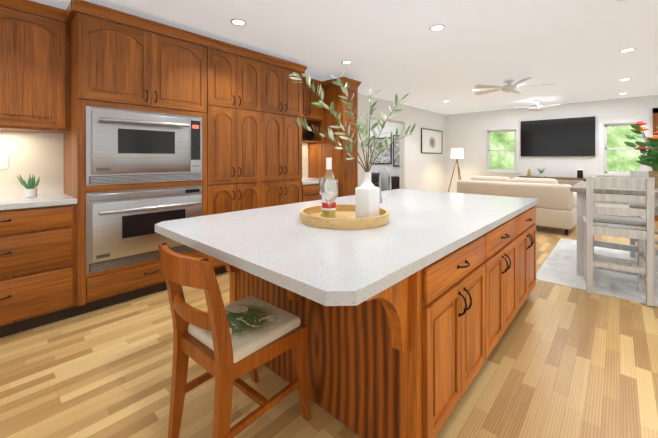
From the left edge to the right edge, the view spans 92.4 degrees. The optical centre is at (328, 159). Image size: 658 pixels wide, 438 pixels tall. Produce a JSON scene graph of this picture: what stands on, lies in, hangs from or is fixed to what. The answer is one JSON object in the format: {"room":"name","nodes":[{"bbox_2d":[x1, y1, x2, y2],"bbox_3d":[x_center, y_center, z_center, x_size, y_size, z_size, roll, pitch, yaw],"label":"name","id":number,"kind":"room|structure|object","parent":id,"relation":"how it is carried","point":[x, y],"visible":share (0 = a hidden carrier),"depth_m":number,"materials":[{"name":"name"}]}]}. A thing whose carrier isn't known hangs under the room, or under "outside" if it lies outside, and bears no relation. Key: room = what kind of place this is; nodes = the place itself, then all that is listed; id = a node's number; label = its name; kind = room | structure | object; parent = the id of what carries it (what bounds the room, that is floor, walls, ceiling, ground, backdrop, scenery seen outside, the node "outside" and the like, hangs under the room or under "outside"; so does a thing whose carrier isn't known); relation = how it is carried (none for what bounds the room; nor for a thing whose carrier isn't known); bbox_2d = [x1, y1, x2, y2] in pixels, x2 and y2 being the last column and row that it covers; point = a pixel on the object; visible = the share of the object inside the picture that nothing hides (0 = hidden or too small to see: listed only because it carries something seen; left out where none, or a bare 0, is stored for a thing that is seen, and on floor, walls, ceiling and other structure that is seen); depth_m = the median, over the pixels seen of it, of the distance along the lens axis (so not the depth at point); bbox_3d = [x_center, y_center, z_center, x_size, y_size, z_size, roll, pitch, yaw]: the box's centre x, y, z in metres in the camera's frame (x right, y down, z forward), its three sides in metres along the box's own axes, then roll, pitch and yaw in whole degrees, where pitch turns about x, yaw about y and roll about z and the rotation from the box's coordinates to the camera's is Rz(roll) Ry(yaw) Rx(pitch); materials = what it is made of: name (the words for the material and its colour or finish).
{"room":"kitchen","nodes":[
{"label":"kitchen","id":0,"kind":"room"},
{"bbox_2d":[0,155,7,168],"bbox_3d":[-2.613,0.023,2.519,0.007,0.114,0.070,0,0,43],"label":"electrical outlet plate","id":1,"kind":"object","parent":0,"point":[3,161],"visible":1,"depth_m":2.53,"materials":[{"name":"white plastic"}]},
{"bbox_2d":[0,221,657,437],"bbox_3d":[0.428,1.260,3.911,9.800,0.100,11.600,0,0,43],"label":"floor","id":2,"kind":"structure","parent":0,"point":[561,361],"depth_m":1.74,"materials":[{"name":"brown wood"}]},
{"bbox_2d":[0,204,75,337],"bbox_3d":[-2.411,0.776,2.295,0.636,0.875,0.820,0,0,43],"label":"base cabinet","id":3,"kind":"object","parent":2,"relation":"on","point":[38,241],"depth_m":2.22,"materials":[{"name":"brown wood"}]},
{"bbox_2d":[0,192,75,207],"bbox_3d":[-2.740,0.319,1.929,0.644,0.040,1.798,0,0,43],"label":"countertop","id":4,"kind":"structure","parent":3,"relation":"on","point":[42,197],"depth_m":2.33,"materials":[{"name":"white stone"}]},
{"bbox_2d":[17,174,39,196],"bbox_3d":[-2.343,0.205,2.459,0.080,0.181,0.129,0,0,43],"label":"plant pot","id":5,"kind":"object","parent":4,"relation":"on","point":[30,186],"visible":1,"depth_m":2.45,"materials":[{"name":"white ceramic"}]},
{"bbox_2d":[60,0,211,315],"bbox_3d":[-1.775,0.012,2.961,0.668,2.400,1.023,0,0,43],"label":"tall cabinet","id":6,"kind":"object","parent":2,"relation":"on","point":[119,138],"depth_m":2.64,"materials":[{"name":"brown wood"}]},
{"bbox_2d":[212,38,239,274],"bbox_3d":[-1.339,0.011,3.436,0.668,2.400,0.373,0,0,43],"label":"tall cabinet","id":7,"kind":"object","parent":2,"relation":"on","point":[225,65],"depth_m":3.28,"materials":[{"name":"brown wood"}]},
{"bbox_2d":[158,242,311,437],"bbox_3d":[-0.419,0.785,1.395,0.430,0.860,0.552,0,0,40],"label":"chair","id":8,"kind":"object","parent":2,"relation":"on","point":[227,346],"visible":1,"depth_m":1.30,"materials":[{"name":"brown wood"}]},
{"bbox_2d":[240,48,263,210],"bbox_3d":[-1.106,0.010,3.690,0.668,2.400,0.317,0,0,43],"label":"tall cabinet","id":9,"kind":"object","parent":2,"relation":"on","point":[251,62],"depth_m":3.51,"materials":[{"name":"brown wood"}]},
{"bbox_2d":[264,54,287,206],"bbox_3d":[-0.890,0.010,3.924,0.668,2.400,0.319,0,0,43],"label":"tall cabinet","id":10,"kind":"object","parent":2,"relation":"on","point":[275,76],"depth_m":3.76,"materials":[{"name":"brown wood"}]},
{"bbox_2d":[288,61,303,203],"bbox_3d":[-0.674,0.009,4.160,0.668,2.400,0.321,0,0,43],"label":"tall cabinet","id":11,"kind":"object","parent":2,"relation":"on","point":[295,90],"depth_m":3.99,"materials":[{"name":"brown wood"}]},
{"bbox_2d":[304,180,339,201],"bbox_3d":[-0.361,0.771,4.526,0.636,0.875,0.760,0,0,43],"label":"base cabinet","id":12,"kind":"object","parent":2,"relation":"on","point":[311,191],"depth_m":4.22,"materials":[{"name":"brown wood"}]},
{"bbox_2d":[304,176,321,183],"bbox_3d":[-0.337,0.313,4.544,0.644,0.040,0.696,0,0,43],"label":"countertop","id":13,"kind":"structure","parent":12,"relation":"on","point":[307,179],"depth_m":4.33,"materials":[{"name":"white stone"}]},
{"bbox_2d":[308,77,359,196],"bbox_3d":[0.052,0.017,4.907,0.726,2.380,0.359,0,0,43],"label":"tall cabinet","id":14,"kind":"object","parent":2,"relation":"on","point":[320,148],"depth_m":4.69,"materials":[{"name":"brown wood"}]},
{"bbox_2d":[305,125,313,140],"bbox_3d":[-0.303,-0.401,4.817,0.032,0.250,0.170,0,0,43],"label":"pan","id":15,"kind":"object","parent":14,"relation":"hanging from","point":[309,135],"visible":0.83,"depth_m":4.83,"materials":[{"name":"black metal"}]},
{"bbox_2d":[186,201,538,437],"bbox_3d":[0.515,0.806,2.344,1.406,0.815,2.552,0,0,43],"label":"kitchen island","id":16,"kind":"object","parent":2,"relation":"on","point":[407,312],"depth_m":1.42,"materials":[{"name":"brown wood"}]},
{"bbox_2d":[155,189,538,312],"bbox_3d":[0.443,0.378,2.306,1.410,0.041,2.740,0,0,43],"label":"island countertop","id":17,"kind":"structure","parent":16,"relation":"on","point":[338,270],"depth_m":1.43,"materials":[{"name":"white stone"}]},
{"bbox_2d":[300,204,388,229],"bbox_3d":[0.091,0.331,1.856,0.518,0.055,0.518,0,0,43],"label":"tray","id":18,"kind":"object","parent":17,"relation":"on","point":[345,219],"visible":0.85,"depth_m":1.67,"materials":[{"name":"brown wood"}]},
{"bbox_2d":[319,177,332,215],"bbox_3d":[-0.019,0.227,1.929,0.092,0.235,0.092,0,0,43],"label":"wine glass","id":19,"kind":"object","parent":18,"relation":"on","point":[320,189],"visible":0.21,"depth_m":1.91,"materials":[{"name":"clear glass"}]},
{"bbox_2d":[322,158,335,217],"bbox_3d":[0.000,0.168,1.831,0.083,0.354,0.083,0,0,43],"label":"wine bottle","id":20,"kind":"object","parent":18,"relation":"on","point":[325,210],"visible":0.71,"depth_m":1.80,"materials":[{"name":"clear glass"}]},
{"bbox_2d":[322,179,337,215],"bbox_3d":[0.005,0.228,1.718,0.092,0.235,0.092,0,0,43],"label":"wine glass","id":21,"kind":"object","parent":18,"relation":"on","point":[329,190],"visible":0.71,"depth_m":1.70,"materials":[{"name":"clear glass"}]},
{"bbox_2d":[288,66,414,217],"bbox_3d":[0.132,-0.098,1.834,0.592,0.885,0.566,0,0,43],"label":"vase","id":22,"kind":"object","parent":18,"relation":"on","point":[367,198],"visible":1,"depth_m":1.82,"materials":[{"name":"white ceramic"}]},
{"bbox_2d":[379,168,391,202],"bbox_3d":[0.448,0.214,2.607,0.143,0.286,0.078,0,0,-32],"label":"faucet","id":23,"kind":"object","parent":17,"relation":"on","point":[389,173],"visible":0.83,"depth_m":2.57,"materials":[{"name":"silver metal"}]},
{"bbox_2d":[371,174,378,186],"bbox_3d":[0.920,0.790,8.033,0.670,0.820,0.600,0,0,23],"label":"armchair","id":24,"kind":"object","parent":2,"relation":"on","point":[374,179],"visible":0.1,"depth_m":8.13,"materials":[{"name":"brown leather"}]},
{"bbox_2d":[391,176,399,189],"bbox_3d":[1.822,0.830,8.265,0.400,0.740,0.340,0,0,43],"label":"base cabinet","id":25,"kind":"object","parent":2,"relation":"on","point":[395,181],"visible":0.15,"depth_m":8.13,"materials":[{"name":"brown wood"}]},
{"bbox_2d":[448,148,463,191],"bbox_3d":[3.312,0.467,8.083,0.547,1.473,0.478,0,0,43],"label":"lamp","id":26,"kind":"object","parent":2,"relation":"on","point":[456,153],"visible":0.73,"depth_m":7.93,"materials":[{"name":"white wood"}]},
{"bbox_2d":[457,176,576,235],"bbox_3d":[3.449,0.765,5.867,1.800,0.880,0.970,0,0,43],"label":"sofa","id":27,"kind":"object","parent":2,"relation":"on","point":[556,206],"visible":0.67,"depth_m":5.21,"materials":[{"name":"fabric"}]},
{"bbox_2d":[519,176,585,180],"bbox_3d":[5.024,0.802,7.102,1.250,0.800,0.360,0,0,43],"label":"console","id":28,"kind":"object","parent":2,"relation":"on","point":[570,178],"visible":0.23,"depth_m":6.91,"materials":[{"name":"brown wood"}]},
{"bbox_2d":[538,168,545,176],"bbox_3d":[4.867,0.288,7.248,0.220,0.225,0.179,0,0,43],"label":"potted plant","id":29,"kind":"object","parent":28,"relation":"on","point":[540,174],"visible":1,"depth_m":7.22,"materials":[{"name":"white ceramic"}]},
{"bbox_2d":[577,169,582,177],"bbox_3d":[5.382,0.312,6.759,0.104,0.178,0.104,0,0,43],"label":"speaker","id":30,"kind":"object","parent":28,"relation":"on","point":[579,173],"visible":1,"depth_m":6.73},
{"bbox_2d":[536,238,657,305],"bbox_3d":[3.665,1.207,3.192,2.360,0.008,2.180,0,0,43],"label":"rug","id":31,"kind":"object","parent":2,"relation":"on","point":[559,266],"visible":0.6,"depth_m":3.29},
{"bbox_2d":[570,181,657,278],"bbox_3d":[3.492,0.746,3.173,1.590,0.910,1.220,0,0,43],"label":"dining table","id":32,"kind":"object","parent":31,"relation":"on","point":[579,188],"visible":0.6,"depth_m":3.23,"materials":[{"name":"white wood"}]},
{"bbox_2d":[624,121,657,187],"bbox_3d":[3.454,-0.052,3.189,0.700,0.684,0.666,0,0,43],"label":"flower basket","id":33,"kind":"object","parent":32,"relation":"on","point":[652,155],"visible":0.98,"depth_m":3.27,"materials":[{"name":"wicker"}]},
{"bbox_2d":[583,176,654,306],"bbox_3d":[2.601,0.677,2.861,0.450,1.050,0.415,0,0,37],"label":"stool","id":34,"kind":"object","parent":31,"relation":"on","point":[641,229],"visible":1,"depth_m":2.73,"materials":[{"name":"white wood"}]},
{"bbox_2d":[629,170,657,256],"bbox_3d":[3.985,0.675,3.864,0.450,1.050,0.415,0,0,43],"label":"stool","id":35,"kind":"object","parent":31,"relation":"on","point":[639,174],"visible":0.23,"depth_m":3.87,"materials":[{"name":"white wood"}]},
{"bbox_2d":[30,0,657,114],"bbox_3d":[0.428,-1.300,3.905,9.800,0.100,11.600,0,0,43],"label":"ceiling","id":36,"kind":"structure","parent":0,"point":[390,49],"depth_m":3.35,"materials":[{"name":"white paint"}]},
{"bbox_2d":[230,18,246,25],"bbox_3d":[-0.823,-1.244,2.869,0.150,0.005,0.150,0,0,43],"label":"recessed light","id":37,"kind":"object","parent":36,"relation":"in","point":[238,22],"visible":1,"depth_m":2.87,"materials":[{"name":"white plastic"}]},
{"bbox_2d":[341,60,352,63],"bbox_3d":[0.231,-1.247,4.060,0.150,0.005,0.150,0,0,43],"label":"recessed light","id":38,"kind":"object","parent":36,"relation":"in","point":[346,62],"visible":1,"depth_m":4.06,"materials":[{"name":"white plastic"}]},
{"bbox_2d":[429,24,445,30],"bbox_3d":[1.026,-1.245,2.989,0.150,0.005,0.150,0,0,43],"label":"recessed light","id":39,"kind":"object","parent":36,"relation":"in","point":[437,27],"visible":1,"depth_m":2.98,"materials":[{"name":"white plastic"}]},
{"bbox_2d":[474,77,554,94],"bbox_3d":[2.903,-1.160,5.059,1.166,0.182,1.114,0,0,43],"label":"ceiling fan","id":40,"kind":"object","parent":36,"relation":"hanging from","point":[509,87],"visible":1,"depth_m":4.97,"materials":[{"name":"white"}]},
{"bbox_2d":[515,100,559,110],"bbox_3d":[4.429,-1.144,6.714,0.823,0.222,0.793,0,0,43],"label":"ceiling fan","id":41,"kind":"object","parent":36,"relation":"hanging from","point":[536,107],"visible":1,"depth_m":6.70,"materials":[{"name":"white"}]},
{"bbox_2d":[618,48,636,51],"bbox_3d":[3.413,-1.246,3.607,0.150,0.005,0.150,0,0,43],"label":"recessed light","id":42,"kind":"object","parent":36,"relation":"in","point":[627,49],"visible":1,"depth_m":3.59,"materials":[{"name":"white plastic"}]},
{"bbox_2d":[370,119,399,190],"bbox_3d":[1.078,-0.033,9.286,3.480,2.460,0.100,0,0,43],"label":"wall","id":43,"kind":"structure","parent":0,"point":[388,128],"depth_m":8.76,"materials":[{"name":"white paint"}]},
{"bbox_2d":[370,137,391,163],"bbox_3d":[1.454,-0.232,8.852,0.700,0.740,0.029,0,0,43],"label":"picture","id":44,"kind":"object","parent":43,"relation":"attached to","point":[385,157],"visible":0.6,"depth_m":8.81,"materials":[{"name":"black"}]},
{"bbox_2d":[393,135,399,166],"bbox_3d":[1.969,-0.226,8.378,0.600,0.850,0.029,0,0,43],"label":"picture","id":45,"kind":"object","parent":43,"relation":"attached to","point":[396,153],"visible":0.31,"depth_m":8.51,"materials":[{"name":"black"}]},
{"bbox_2d":[358,93,444,191],"bbox_3d":[-0.614,-0.022,4.798,0.100,2.460,11.500,0,0,43],"label":"wall","id":46,"kind":"structure","parent":0,"point":[425,171],"depth_m":7.72,"materials":[{"name":"white paint"}]},
{"bbox_2d":[0,0,67,135],"bbox_3d":[-2.440,-0.707,2.463,0.361,0.960,0.603,0,0,43],"label":"upper cabinet","id":47,"kind":"object","parent":46,"relation":"attached to","point":[33,35],"depth_m":2.41,"materials":[{"name":"brown wood"}]},
{"bbox_2d":[304,77,311,119],"bbox_3d":[-0.545,-0.877,4.536,0.346,0.570,0.403,0,0,43],"label":"upper cabinet","id":48,"kind":"object","parent":46,"relation":"attached to","point":[307,91],"depth_m":4.54,"materials":[{"name":"brown wood"}]},
{"bbox_2d":[304,79,323,123],"bbox_3d":[-0.349,-0.882,4.749,0.346,0.580,0.403,0,0,43],"label":"upper cabinet","id":49,"kind":"object","parent":46,"relation":"attached to","point":[317,112],"depth_m":4.69,"materials":[{"name":"brown wood"}]},
{"bbox_2d":[367,112,405,188],"bbox_3d":[1.236,0.136,6.799,0.118,2.135,1.520,0,0,43],"label":"trim","id":50,"kind":"structure","parent":46,"relation":"attached to","point":[401,121],"depth_m":7.26,"materials":[{"name":"white wood"}]},
{"bbox_2d":[421,128,442,153],"bbox_3d":[2.732,-0.465,8.343,0.029,0.630,1.250,0,0,43],"label":"framed picture","id":51,"kind":"object","parent":46,"relation":"attached to","point":[431,141],"visible":1,"depth_m":8.30},
{"bbox_2d":[445,95,657,207],"bbox_3d":[5.607,-0.027,6.973,6.320,2.460,0.120,0,0,43],"label":"wall","id":52,"kind":"structure","parent":0,"point":[464,131],"depth_m":7.48,"materials":[{"name":"white paint"}]},
{"bbox_2d":[482,125,520,175],"bbox_3d":[4.394,-0.202,8.039,0.880,1.245,0.150,0,0,43],"label":"window","id":53,"kind":"structure","parent":52,"relation":"in","point":[515,171],"depth_m":8.02,"materials":[{"name":"white wood"}]},
{"bbox_2d":[521,116,594,155],"bbox_3d":[5.196,-0.493,7.227,1.390,0.850,0.054,0,0,43],"label":"tv","id":54,"kind":"object","parent":52,"relation":"attached to","point":[564,137],"visible":1,"depth_m":7.16,"materials":[{"name":"black"}]},
{"bbox_2d":[595,213,645,219],"bbox_3d":[5.599,1.158,6.893,6.220,0.090,0.012,0,0,43],"label":"baseboard","id":55,"kind":"structure","parent":52,"relation":"attached to","point":[621,215],"depth_m":6.48,"materials":[{"name":"white wood"}]},
{"bbox_2d":[597,117,649,178],"bbox_3d":[6.065,-0.199,6.503,0.800,1.245,0.150,0,0,43],"label":"window","id":56,"kind":"structure","parent":52,"relation":"in","point":[603,148],"depth_m":6.61,"materials":[{"name":"white wood"}]},
{"bbox_2d":[653,108,657,220],"bbox_3d":[6.749,0.105,5.822,1.080,2.200,0.030,0,0,43],"label":"trim","id":57,"kind":"structure","parent":52,"relation":"attached to","point":[655,119],"depth_m":6.15,"materials":[{"name":"brown wood"}]},
{"label":"outside","id":58,"kind":"structure","parent":0,"visible":0},
{"bbox_2d":[489,125,639,171],"bbox_3d":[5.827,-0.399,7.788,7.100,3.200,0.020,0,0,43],"label":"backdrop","id":59,"kind":"structure","parent":58,"point":[621,160],"depth_m":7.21,"materials":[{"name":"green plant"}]}
]}

